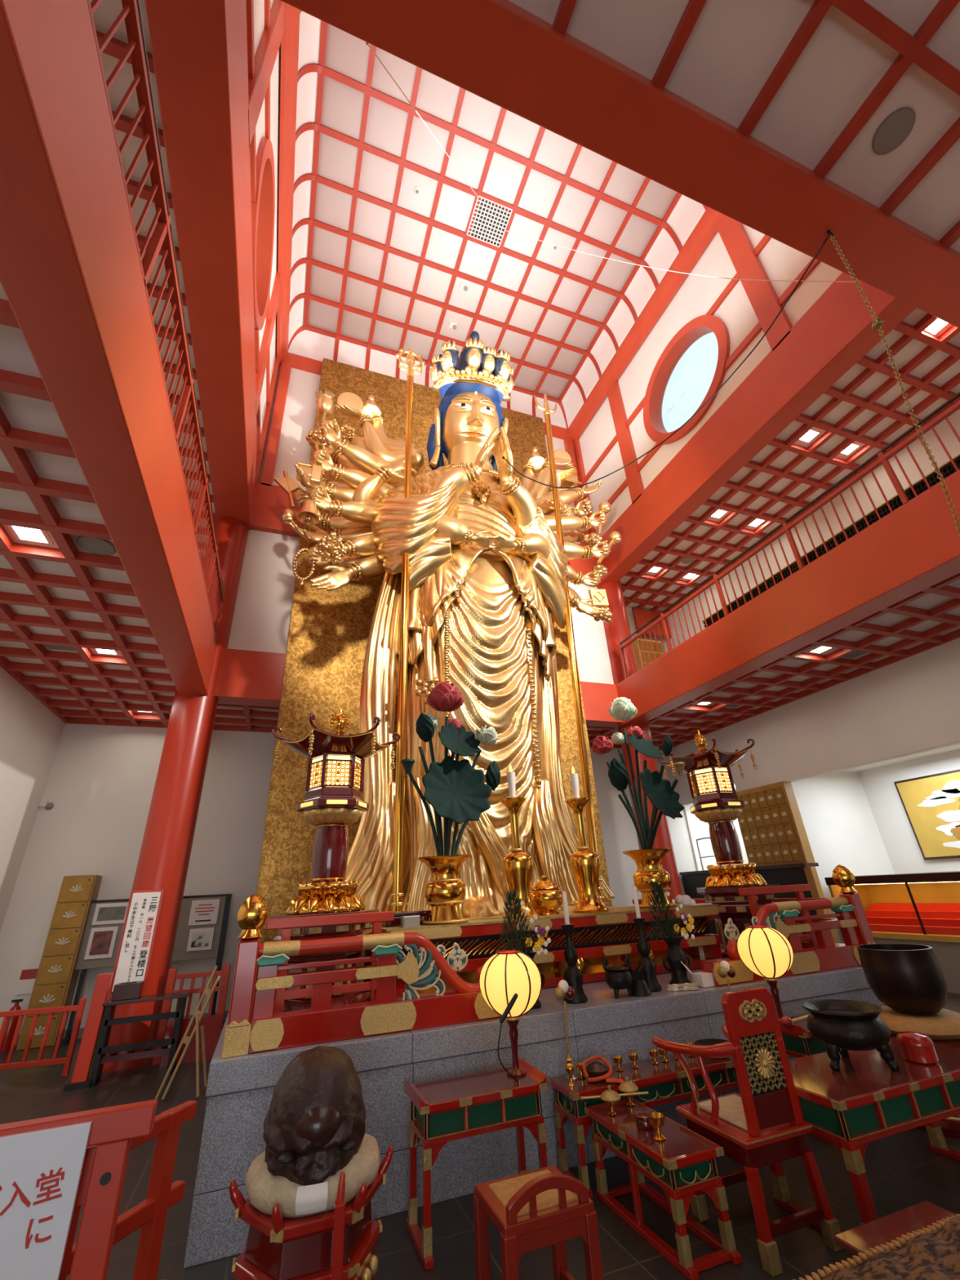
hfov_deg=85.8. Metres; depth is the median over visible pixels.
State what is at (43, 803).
camera
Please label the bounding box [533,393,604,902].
staff
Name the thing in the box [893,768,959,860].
painting
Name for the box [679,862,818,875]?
countertop
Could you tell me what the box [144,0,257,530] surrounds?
beam
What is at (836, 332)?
beam
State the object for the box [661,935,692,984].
vase
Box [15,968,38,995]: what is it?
sign
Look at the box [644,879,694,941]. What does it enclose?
bunch
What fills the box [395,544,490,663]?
drape
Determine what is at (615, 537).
staff
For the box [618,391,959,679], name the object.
gallery railing
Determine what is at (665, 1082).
table
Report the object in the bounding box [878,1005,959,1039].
cushion
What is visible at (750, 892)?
table
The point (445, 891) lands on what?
brass vase
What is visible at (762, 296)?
trim
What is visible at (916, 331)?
ceiling lattice
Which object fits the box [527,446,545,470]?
figurine
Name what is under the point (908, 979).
bowl
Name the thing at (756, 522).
diffuser
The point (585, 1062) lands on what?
cord
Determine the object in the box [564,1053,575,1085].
bottle
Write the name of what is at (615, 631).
column
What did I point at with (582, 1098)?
rod
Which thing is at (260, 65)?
trim
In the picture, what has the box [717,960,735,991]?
ball ornament
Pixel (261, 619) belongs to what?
wall
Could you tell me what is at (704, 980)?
box
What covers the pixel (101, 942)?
print
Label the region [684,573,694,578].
diffuser
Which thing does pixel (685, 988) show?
packet
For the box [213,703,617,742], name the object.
trim
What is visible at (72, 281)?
beam
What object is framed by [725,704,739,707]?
ceiling vent
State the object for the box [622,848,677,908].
brass vase
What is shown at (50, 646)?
ceiling vent
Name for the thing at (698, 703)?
recessed light
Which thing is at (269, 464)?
trim
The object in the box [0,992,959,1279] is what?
floor
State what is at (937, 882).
lamp
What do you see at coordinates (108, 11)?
ceiling
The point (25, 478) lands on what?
ceiling lattice
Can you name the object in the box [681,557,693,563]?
ceiling speaker
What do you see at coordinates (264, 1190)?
cushion
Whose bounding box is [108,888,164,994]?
sign
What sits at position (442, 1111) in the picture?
table
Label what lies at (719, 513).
diffuser
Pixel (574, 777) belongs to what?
candle
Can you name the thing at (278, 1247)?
stand
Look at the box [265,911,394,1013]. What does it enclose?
table
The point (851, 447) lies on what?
diffuser
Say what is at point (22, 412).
ceiling
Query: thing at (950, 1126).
stand
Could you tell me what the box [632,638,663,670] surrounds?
locker
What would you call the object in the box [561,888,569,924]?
candle
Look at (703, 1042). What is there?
dish
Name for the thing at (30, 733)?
wall
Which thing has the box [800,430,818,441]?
diffuser
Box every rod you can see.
[310,444,324,484]
[580,1091,648,1100]
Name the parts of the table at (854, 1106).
leg, gilt plate, gilt plate, leg, panel frame, gilt plate, gilt plate, leg, gilt plate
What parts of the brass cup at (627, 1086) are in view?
domed lid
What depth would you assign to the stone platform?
3.20 m
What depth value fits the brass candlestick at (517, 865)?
4.92 m
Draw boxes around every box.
[111,980,144,1001]
[296,461,324,481]
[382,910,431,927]
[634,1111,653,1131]
[680,961,715,987]
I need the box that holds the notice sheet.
[187,898,220,925]
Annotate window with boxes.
[251,136,275,329]
[643,314,729,444]
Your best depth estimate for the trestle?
5.07 m
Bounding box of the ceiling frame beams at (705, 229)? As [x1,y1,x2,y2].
[276,3,724,442]
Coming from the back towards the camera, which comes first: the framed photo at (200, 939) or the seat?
the framed photo at (200, 939)
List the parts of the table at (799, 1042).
panel frame, gilt plate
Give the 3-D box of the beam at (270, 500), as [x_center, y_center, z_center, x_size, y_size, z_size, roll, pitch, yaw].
[-0.797,-2.083,10.885,7.340,1.020,0.300,7,-27,-19]
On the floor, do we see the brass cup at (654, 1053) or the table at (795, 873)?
the table at (795, 873)
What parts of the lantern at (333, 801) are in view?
gilt plate, gilt plate, gilt plate, gilt plate, chamber frame, gilt plate, gilt plate, gilt plate, gilt plate, gilt plate, gilt plate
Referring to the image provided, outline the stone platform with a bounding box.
[183,946,885,1268]
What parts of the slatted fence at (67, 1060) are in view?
rail, rail, post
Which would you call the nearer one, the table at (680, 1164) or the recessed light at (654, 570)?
the table at (680, 1164)
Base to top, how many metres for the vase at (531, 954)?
0.350 m
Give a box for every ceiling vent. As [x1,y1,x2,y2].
[44,644,76,651]
[466,195,512,247]
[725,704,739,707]
[842,650,866,658]
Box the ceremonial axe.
[273,470,300,508]
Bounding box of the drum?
[262,1045,365,1186]
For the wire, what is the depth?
6.35 m
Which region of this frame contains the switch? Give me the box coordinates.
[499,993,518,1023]
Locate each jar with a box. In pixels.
[530,875,563,915]
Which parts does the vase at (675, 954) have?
dragon handle, dragon handle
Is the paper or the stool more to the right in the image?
the paper
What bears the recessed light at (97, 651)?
in the ceiling at (22, 412)
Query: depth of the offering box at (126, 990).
5.72 m
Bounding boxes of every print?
[88,930,113,955]
[96,906,126,920]
[191,931,210,947]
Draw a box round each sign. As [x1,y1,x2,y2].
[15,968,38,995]
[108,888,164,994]
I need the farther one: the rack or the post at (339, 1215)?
the rack
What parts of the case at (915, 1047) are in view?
lid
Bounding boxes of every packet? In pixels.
[666,983,694,987]
[666,986,683,991]
[677,986,698,991]
[678,982,697,986]
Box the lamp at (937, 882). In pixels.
[855,881,955,884]
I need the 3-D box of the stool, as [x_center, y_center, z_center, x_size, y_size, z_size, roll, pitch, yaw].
[0.225,2.472,2.091,0.400,0.554,0.360,7,-27,-19]
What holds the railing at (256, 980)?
on the stone platform
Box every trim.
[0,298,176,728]
[95,30,214,563]
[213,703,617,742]
[245,0,286,481]
[260,361,589,546]
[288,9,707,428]
[552,0,959,248]
[573,215,820,533]
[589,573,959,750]
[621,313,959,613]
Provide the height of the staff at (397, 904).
9.260 m
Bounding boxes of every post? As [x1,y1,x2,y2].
[62,973,113,1092]
[329,1171,345,1279]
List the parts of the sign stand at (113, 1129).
rail, post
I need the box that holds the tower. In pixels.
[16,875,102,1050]
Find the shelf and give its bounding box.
[100,1044,170,1064]
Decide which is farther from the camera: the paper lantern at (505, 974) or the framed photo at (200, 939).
the framed photo at (200, 939)
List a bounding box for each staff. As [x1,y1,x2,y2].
[280,508,298,527]
[390,346,425,911]
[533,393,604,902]
[596,531,621,564]
[597,501,610,535]
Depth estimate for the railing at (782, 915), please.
4.69 m
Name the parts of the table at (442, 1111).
leg, gilt plate, leg, gilt plate, panel frame, gilt plate, leg, leg, gilt plate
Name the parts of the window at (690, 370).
pane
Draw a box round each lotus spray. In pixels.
[400,681,500,855]
[589,697,684,848]
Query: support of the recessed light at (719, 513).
in the ceiling at (914, 347)
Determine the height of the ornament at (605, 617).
0.324 m
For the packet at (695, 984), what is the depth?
4.14 m
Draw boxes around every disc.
[337,391,364,412]
[554,448,571,463]
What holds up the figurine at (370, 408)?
on the statue at (488, 570)
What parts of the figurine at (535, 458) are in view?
lotus seat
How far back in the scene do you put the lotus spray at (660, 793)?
5.70 m
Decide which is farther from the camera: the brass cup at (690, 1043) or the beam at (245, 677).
the beam at (245, 677)
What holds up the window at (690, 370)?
in the wall at (696, 295)
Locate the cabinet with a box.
[736,781,815,866]
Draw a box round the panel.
[59,893,231,1047]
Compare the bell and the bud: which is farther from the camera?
the bud
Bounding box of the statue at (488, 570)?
[288,330,615,918]
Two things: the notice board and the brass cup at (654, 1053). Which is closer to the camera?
the notice board
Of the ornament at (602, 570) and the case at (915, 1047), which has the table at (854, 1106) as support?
the case at (915, 1047)
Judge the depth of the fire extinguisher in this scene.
6.89 m
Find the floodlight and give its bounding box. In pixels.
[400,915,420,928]
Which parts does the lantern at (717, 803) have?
chamber frame, gilt plate, gilt plate, gilt plate, gilt plate, gilt plate, gilt plate, gilt plate, gilt plate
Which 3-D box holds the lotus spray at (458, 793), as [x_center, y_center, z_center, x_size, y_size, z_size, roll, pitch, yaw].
[-0.252,1.241,5.080,1.034,1.829,0.566,4,-27,-14]
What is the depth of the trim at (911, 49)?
4.45 m
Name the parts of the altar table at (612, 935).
leg, gilt plate, gilt plate, gilt plate, gilt plate, panel, foot rail, waist rail, leg, gilt plate, gilt plate, leg, gilt plate, gilt plate, leg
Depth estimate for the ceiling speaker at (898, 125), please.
4.92 m
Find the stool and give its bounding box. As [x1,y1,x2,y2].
[473,1164,603,1279]
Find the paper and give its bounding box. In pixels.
[686,902,711,906]
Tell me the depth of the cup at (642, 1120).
2.78 m
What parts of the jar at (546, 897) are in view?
lid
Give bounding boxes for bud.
[315,388,336,434]
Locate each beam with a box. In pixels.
[0,0,217,696]
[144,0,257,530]
[213,648,622,728]
[250,481,595,582]
[280,0,959,328]
[594,271,916,586]
[616,470,959,726]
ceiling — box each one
[0,282,959,742]
[89,0,214,564]
[288,10,705,428]
[508,0,959,252]
[620,307,959,612]
[840,743,959,772]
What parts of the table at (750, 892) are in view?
post, rail, rail, post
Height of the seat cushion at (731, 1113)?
0.020 m
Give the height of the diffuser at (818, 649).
0.008 m
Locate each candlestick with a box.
[500,796,540,919]
[560,924,587,1004]
[564,797,608,913]
[632,917,662,992]
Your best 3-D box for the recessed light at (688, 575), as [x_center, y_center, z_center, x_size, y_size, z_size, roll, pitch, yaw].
[4.859,-1.490,11.977,0.260,0.018,0.260,7,-27,-19]
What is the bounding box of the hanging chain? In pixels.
[826,229,959,535]
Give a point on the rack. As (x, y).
(102, 1055)
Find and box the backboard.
[256,357,612,942]
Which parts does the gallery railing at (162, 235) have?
post, handrail, post, post, post, post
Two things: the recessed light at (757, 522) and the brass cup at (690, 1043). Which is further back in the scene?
the recessed light at (757, 522)
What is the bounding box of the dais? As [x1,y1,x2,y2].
[360,906,615,991]
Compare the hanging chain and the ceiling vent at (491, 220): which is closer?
the hanging chain
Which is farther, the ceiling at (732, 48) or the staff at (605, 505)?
the staff at (605, 505)
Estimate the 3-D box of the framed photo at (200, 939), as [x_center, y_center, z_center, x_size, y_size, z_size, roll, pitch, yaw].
[-4.346,4.658,8.043,0.340,0.300,0.023,7,-27,-19]
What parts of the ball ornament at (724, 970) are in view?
thin stem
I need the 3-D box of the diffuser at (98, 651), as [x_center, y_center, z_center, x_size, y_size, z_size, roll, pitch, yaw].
[-4.804,0.128,6.635,0.200,0.008,0.200,7,-27,-19]
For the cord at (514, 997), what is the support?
on the table at (442, 1111)
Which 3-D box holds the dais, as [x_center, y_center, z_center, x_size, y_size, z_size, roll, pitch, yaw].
[0.101,3.661,6.342,3.390,0.510,2.270,7,-27,-19]
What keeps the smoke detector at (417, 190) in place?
attached to the ceiling at (342, 106)
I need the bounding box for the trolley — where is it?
[696,837,717,870]
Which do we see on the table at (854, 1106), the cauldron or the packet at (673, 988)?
the cauldron
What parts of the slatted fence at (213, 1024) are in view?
post, rail, rail, post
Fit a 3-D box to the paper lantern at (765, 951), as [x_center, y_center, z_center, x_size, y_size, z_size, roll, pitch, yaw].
[2.233,2.565,3.980,0.390,0.632,0.390,7,-27,-19]
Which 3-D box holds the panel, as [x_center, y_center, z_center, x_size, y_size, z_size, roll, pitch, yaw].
[-4.910,4.827,7.742,1.920,1.750,0.440,7,-27,-19]
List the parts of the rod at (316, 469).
handle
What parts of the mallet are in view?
handle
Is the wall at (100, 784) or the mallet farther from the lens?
the wall at (100, 784)
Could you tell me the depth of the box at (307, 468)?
8.87 m
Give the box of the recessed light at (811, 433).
[797,427,822,444]
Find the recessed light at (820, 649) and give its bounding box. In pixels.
[807,645,832,653]
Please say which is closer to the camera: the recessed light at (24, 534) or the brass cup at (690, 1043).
the brass cup at (690, 1043)
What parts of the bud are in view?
handle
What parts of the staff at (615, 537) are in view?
handle, skull knob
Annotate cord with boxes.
[497,993,519,1084]
[582,1055,625,1084]
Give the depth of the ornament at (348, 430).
9.75 m
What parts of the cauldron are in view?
leg, leg, leg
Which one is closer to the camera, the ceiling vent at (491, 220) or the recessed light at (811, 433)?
the recessed light at (811, 433)
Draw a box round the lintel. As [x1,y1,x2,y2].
[631,608,671,639]
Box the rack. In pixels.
[88,991,191,1085]
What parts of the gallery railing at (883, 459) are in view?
post, post, post, post, post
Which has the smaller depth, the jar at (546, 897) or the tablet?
the jar at (546, 897)
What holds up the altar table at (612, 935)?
on the stone platform
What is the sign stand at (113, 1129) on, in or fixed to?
on the floor
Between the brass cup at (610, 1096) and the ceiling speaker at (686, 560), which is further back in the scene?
the ceiling speaker at (686, 560)
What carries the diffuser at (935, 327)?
attached to the recessed light at (935, 327)
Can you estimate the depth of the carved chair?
2.64 m
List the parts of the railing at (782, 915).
rail, gilt plate, rail, gilt plate, rail, gilt plate, gilt plate, thin rail, rail, gilt plate, corner post, gilt plate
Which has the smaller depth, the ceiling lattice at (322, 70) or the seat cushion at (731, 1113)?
the seat cushion at (731, 1113)
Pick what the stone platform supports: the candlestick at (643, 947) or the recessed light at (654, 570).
the candlestick at (643, 947)
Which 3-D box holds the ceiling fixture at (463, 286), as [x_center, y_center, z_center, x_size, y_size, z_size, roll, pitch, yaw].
[-0.345,-7.626,11.171,0.165,0.090,0.140,7,-27,-19]
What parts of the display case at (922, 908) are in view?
gilt sill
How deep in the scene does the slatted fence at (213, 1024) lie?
6.10 m
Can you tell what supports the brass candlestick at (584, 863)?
on the altar table at (612, 935)
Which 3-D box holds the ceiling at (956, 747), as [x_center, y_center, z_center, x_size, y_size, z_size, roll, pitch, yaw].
[8.009,1.172,7.584,2.330,0.100,7.020,7,-27,-19]
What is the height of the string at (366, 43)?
5.035 m
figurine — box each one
[360,394,382,422]
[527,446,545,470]
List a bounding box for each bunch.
[496,885,551,955]
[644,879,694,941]
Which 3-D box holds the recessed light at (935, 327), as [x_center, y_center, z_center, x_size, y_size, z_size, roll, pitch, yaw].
[5.948,-4.098,6.716,0.260,0.018,0.260,7,-27,-19]
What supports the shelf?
attached to the rack
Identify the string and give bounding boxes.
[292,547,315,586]
[365,41,479,198]
[504,229,857,282]
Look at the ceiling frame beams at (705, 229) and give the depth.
9.91 m
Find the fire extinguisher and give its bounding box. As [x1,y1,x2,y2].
[0,999,22,1053]
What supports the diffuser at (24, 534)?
attached to the recessed light at (24, 534)
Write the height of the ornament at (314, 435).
0.319 m
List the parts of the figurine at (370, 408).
lotus seat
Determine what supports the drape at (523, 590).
hanging from the statue at (488, 570)
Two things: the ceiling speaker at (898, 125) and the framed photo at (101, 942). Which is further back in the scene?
the framed photo at (101, 942)
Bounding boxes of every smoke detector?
[413,186,421,195]
[551,242,558,250]
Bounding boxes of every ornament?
[307,426,331,448]
[339,425,355,441]
[554,979,579,1079]
[578,499,593,515]
[588,532,602,546]
[592,564,607,577]
[594,606,612,622]
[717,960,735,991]
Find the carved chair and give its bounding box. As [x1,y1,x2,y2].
[652,987,844,1276]
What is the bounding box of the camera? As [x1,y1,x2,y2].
[38,800,53,809]
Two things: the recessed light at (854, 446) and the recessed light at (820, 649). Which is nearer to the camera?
the recessed light at (820, 649)
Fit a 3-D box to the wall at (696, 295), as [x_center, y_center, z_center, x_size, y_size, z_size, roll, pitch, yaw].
[3.845,-5.434,10.352,0.160,4.400,7.100,7,-27,-19]
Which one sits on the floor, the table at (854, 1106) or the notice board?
the table at (854, 1106)
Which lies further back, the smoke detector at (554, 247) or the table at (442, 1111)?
the smoke detector at (554, 247)
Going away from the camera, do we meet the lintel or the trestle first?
the trestle
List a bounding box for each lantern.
[269,707,399,1012]
[479,950,542,1077]
[657,729,778,958]
[736,925,792,1022]
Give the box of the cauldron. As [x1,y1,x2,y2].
[802,999,899,1071]
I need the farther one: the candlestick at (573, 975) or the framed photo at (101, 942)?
the framed photo at (101, 942)
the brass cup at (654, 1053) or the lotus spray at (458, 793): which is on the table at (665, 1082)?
the brass cup at (654, 1053)
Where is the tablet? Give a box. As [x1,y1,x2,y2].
[588,588,608,606]
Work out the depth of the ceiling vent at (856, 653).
8.03 m
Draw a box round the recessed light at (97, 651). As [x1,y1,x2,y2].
[93,648,119,655]
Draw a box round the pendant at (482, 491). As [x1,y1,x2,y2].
[473,480,491,503]
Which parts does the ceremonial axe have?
axe blade, handle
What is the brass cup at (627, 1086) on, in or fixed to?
on the table at (680, 1164)
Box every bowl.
[585,1061,608,1077]
[604,966,632,990]
[605,1102,617,1115]
[623,1092,635,1106]
[857,943,946,1014]
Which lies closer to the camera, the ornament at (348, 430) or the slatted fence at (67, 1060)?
the slatted fence at (67, 1060)
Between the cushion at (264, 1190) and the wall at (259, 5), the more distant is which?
the wall at (259, 5)
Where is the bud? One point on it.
(325, 401)
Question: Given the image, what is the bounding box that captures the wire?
[502,233,830,488]
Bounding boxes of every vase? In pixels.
[417,854,471,924]
[520,950,544,1009]
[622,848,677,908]
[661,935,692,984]
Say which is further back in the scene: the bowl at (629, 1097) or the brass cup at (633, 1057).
the brass cup at (633, 1057)
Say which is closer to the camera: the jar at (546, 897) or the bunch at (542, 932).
the bunch at (542, 932)
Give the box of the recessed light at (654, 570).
[647,566,662,573]
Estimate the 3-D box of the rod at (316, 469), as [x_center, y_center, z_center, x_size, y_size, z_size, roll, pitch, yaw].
[-2.565,-2.813,8.253,0.202,0.793,0.100,7,-27,-19]
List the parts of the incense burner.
handle, leg, handle, leg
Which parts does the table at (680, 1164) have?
gilt plate, leg, gilt plate, foot rail, leg, panel frame, gilt plate, gilt plate, leg, foot rail, gilt plate, leg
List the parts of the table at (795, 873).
post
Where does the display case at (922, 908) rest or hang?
on the floor
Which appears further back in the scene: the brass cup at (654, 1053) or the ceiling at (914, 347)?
the ceiling at (914, 347)
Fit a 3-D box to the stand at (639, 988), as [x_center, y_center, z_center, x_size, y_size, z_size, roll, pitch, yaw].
[1.238,2.665,4.048,0.180,0.190,0.180,7,-27,-19]
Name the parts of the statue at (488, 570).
arm, arm, arm, arm, arm, arm, arm, arm, arm, arm, staff arm, arm, arm, arm, arm, head crown, head crown, praying arm, folded arm, head crown, head crown, head crown, head crown, praying arm, arm, folded arm, arm, arm, arm, staff arm, arm, arm, arm, arm, arm, arm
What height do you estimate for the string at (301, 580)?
0.695 m
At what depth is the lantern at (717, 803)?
5.78 m
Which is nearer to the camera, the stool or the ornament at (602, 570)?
the stool
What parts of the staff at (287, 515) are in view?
skull knob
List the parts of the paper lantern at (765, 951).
lamp shade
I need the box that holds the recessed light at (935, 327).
[923,317,949,336]
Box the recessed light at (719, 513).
[710,508,728,519]
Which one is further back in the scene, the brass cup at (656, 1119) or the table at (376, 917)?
the table at (376, 917)
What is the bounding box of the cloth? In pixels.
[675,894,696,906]
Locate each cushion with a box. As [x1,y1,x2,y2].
[245,1133,379,1217]
[697,1094,747,1131]
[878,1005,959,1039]
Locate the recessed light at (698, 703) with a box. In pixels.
[695,702,710,705]
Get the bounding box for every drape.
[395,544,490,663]
[490,548,556,658]
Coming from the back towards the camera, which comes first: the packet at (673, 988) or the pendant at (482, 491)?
the pendant at (482, 491)
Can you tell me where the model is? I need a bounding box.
[556,466,582,488]
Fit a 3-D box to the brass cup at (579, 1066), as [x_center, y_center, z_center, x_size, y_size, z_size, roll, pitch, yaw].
[0.660,2.816,3.377,0.069,0.070,0.069,7,-27,-19]
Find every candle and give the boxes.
[506,764,515,797]
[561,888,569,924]
[569,765,579,798]
[631,885,640,918]
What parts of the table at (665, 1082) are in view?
gilt plate, leg, gilt plate, gilt plate, leg, panel frame, gilt plate, gilt plate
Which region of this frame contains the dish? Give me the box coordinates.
[693,1038,728,1045]
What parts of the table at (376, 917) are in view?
post, rail, rail, post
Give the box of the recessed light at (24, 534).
[8,524,53,545]
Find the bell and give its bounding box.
[297,498,319,524]
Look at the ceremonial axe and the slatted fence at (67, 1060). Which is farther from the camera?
the ceremonial axe
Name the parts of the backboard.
backing frame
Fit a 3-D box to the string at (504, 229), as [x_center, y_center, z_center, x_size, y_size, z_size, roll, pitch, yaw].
[2.707,-6.192,8.540,4.376,5.110,0.514,-14,-28,21]
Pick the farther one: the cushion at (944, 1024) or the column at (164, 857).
the column at (164, 857)
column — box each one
[102,511,248,1072]
[596,579,682,898]
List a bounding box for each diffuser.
[12,525,47,542]
[96,648,115,653]
[648,566,660,572]
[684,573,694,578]
[711,509,725,517]
[749,519,763,526]
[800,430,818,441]
[812,646,831,653]
[841,444,858,454]
[925,318,947,333]
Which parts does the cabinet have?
locker door, locker door, locker door, locker door, locker door, locker door, locker door, locker door, locker door, locker door, locker door, locker door, locker door, locker door, locker door, locker door, locker door, locker door, locker door, locker door, locker door, locker door, locker door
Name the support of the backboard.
attached to the beam at (245, 677)
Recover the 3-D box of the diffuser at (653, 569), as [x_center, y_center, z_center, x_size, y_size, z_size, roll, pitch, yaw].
[3.949,-1.595,11.659,0.200,0.008,0.200,7,-27,-19]
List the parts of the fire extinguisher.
handle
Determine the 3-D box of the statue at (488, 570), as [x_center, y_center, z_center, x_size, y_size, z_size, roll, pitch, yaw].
[0.022,-0.932,8.226,5.992,9.550,2.416,7,-27,-19]
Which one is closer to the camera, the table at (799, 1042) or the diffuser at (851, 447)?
the table at (799, 1042)
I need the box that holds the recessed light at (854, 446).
[840,441,861,456]
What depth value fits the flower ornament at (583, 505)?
10.87 m
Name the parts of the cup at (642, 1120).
lid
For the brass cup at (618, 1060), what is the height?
0.070 m
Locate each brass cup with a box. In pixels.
[574,1062,585,1079]
[600,1085,621,1115]
[612,1055,622,1071]
[617,1076,638,1106]
[627,1053,639,1068]
[647,1111,666,1140]
[648,1048,658,1064]
[657,1048,668,1062]
[684,1042,694,1057]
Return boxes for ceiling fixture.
[448,321,457,329]
[459,281,468,291]
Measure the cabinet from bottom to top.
1.398 m
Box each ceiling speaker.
[75,535,115,555]
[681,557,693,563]
[871,106,915,154]
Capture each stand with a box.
[0,1099,157,1279]
[228,1146,393,1279]
[628,964,652,996]
[889,1034,959,1139]
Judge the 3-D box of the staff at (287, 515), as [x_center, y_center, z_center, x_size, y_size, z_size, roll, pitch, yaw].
[-3.166,-1.977,8.652,0.340,0.479,0.244,7,-27,-19]
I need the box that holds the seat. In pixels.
[792,1200,959,1279]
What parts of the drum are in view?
smooth knob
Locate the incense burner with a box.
[602,954,632,999]
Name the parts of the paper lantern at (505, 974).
lamp shade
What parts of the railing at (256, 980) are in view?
corner post, gilt plate, gilt plate, thin rail, rail, rail, gilt plate, gilt plate, gilt plate, gilt plate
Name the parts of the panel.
trim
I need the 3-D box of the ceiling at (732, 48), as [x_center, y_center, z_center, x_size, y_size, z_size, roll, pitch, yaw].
[2.744,-6.141,2.265,12.520,0.100,5.900,7,-27,-19]
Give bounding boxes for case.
[824,871,959,994]
[896,1031,938,1064]
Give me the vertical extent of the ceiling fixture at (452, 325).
0.090 m
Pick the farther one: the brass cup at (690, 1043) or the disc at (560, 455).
the disc at (560, 455)
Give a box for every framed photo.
[84,926,118,959]
[91,902,128,924]
[186,927,214,951]
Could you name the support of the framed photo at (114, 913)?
attached to the panel
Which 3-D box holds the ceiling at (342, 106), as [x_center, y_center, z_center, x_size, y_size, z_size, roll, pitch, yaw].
[0.128,-7.759,10.100,7.134,0.851,6.604,7,-27,-19]
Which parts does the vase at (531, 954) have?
dragon handle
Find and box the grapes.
[316,532,346,564]
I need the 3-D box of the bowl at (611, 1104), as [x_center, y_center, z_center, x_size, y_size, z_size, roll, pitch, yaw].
[0.762,2.703,2.994,0.069,0.070,0.069,7,-27,-19]
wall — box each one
[0,636,697,1035]
[0,666,65,933]
[227,365,613,684]
[253,0,280,435]
[578,223,842,536]
[641,408,959,943]
[684,749,959,943]
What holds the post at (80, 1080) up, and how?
on the floor
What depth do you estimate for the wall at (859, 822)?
9.89 m
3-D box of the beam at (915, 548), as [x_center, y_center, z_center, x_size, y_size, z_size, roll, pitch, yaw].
[5.194,-1.394,5.157,0.400,0.840,13.100,7,-27,-19]
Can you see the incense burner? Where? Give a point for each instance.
(617, 978)
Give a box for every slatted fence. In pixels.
[0,997,86,1076]
[151,963,231,1066]
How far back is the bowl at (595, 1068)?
3.32 m
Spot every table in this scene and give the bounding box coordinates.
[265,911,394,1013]
[369,903,722,998]
[404,1057,547,1270]
[547,1054,738,1199]
[583,1097,742,1279]
[679,862,838,942]
[737,884,818,947]
[768,1036,959,1232]
[778,1013,835,1146]
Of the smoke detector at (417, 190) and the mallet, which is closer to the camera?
the mallet
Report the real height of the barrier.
0.800 m
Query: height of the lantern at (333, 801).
2.442 m
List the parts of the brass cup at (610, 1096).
domed lid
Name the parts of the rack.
frame, frame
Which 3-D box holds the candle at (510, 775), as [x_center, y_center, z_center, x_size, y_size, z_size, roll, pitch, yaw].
[0.327,1.469,5.380,0.090,0.354,0.090,7,-27,-19]
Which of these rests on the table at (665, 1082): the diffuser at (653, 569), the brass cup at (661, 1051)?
the brass cup at (661, 1051)
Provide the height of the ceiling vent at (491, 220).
0.052 m
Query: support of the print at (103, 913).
attached to the framed photo at (114, 913)
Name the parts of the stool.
leg, leg, seat frame, leg, leg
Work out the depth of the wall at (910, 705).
8.91 m
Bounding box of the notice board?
[0,1121,92,1279]
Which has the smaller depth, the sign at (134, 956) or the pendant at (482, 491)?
the sign at (134, 956)
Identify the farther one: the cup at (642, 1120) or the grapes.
the grapes
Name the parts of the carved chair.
arm, leg, seat, seat frame, arm, leg, frame, leg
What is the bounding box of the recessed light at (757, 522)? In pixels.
[748,518,765,527]
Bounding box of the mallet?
[780,1013,808,1028]
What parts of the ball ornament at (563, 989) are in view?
thin stem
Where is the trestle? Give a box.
[155,965,220,1099]
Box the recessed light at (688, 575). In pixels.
[681,573,695,579]
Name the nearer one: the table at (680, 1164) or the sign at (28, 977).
the table at (680, 1164)
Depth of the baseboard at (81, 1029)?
7.34 m
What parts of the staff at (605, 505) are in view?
handle, skull knob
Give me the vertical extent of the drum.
0.449 m
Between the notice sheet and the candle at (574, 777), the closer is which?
the candle at (574, 777)
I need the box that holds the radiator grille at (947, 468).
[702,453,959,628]
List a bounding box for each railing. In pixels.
[87,0,224,639]
[221,893,528,1058]
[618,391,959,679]
[632,864,875,986]
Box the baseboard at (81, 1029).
[15,1010,229,1046]
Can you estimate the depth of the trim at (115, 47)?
5.05 m
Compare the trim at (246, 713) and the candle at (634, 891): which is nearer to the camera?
the candle at (634, 891)

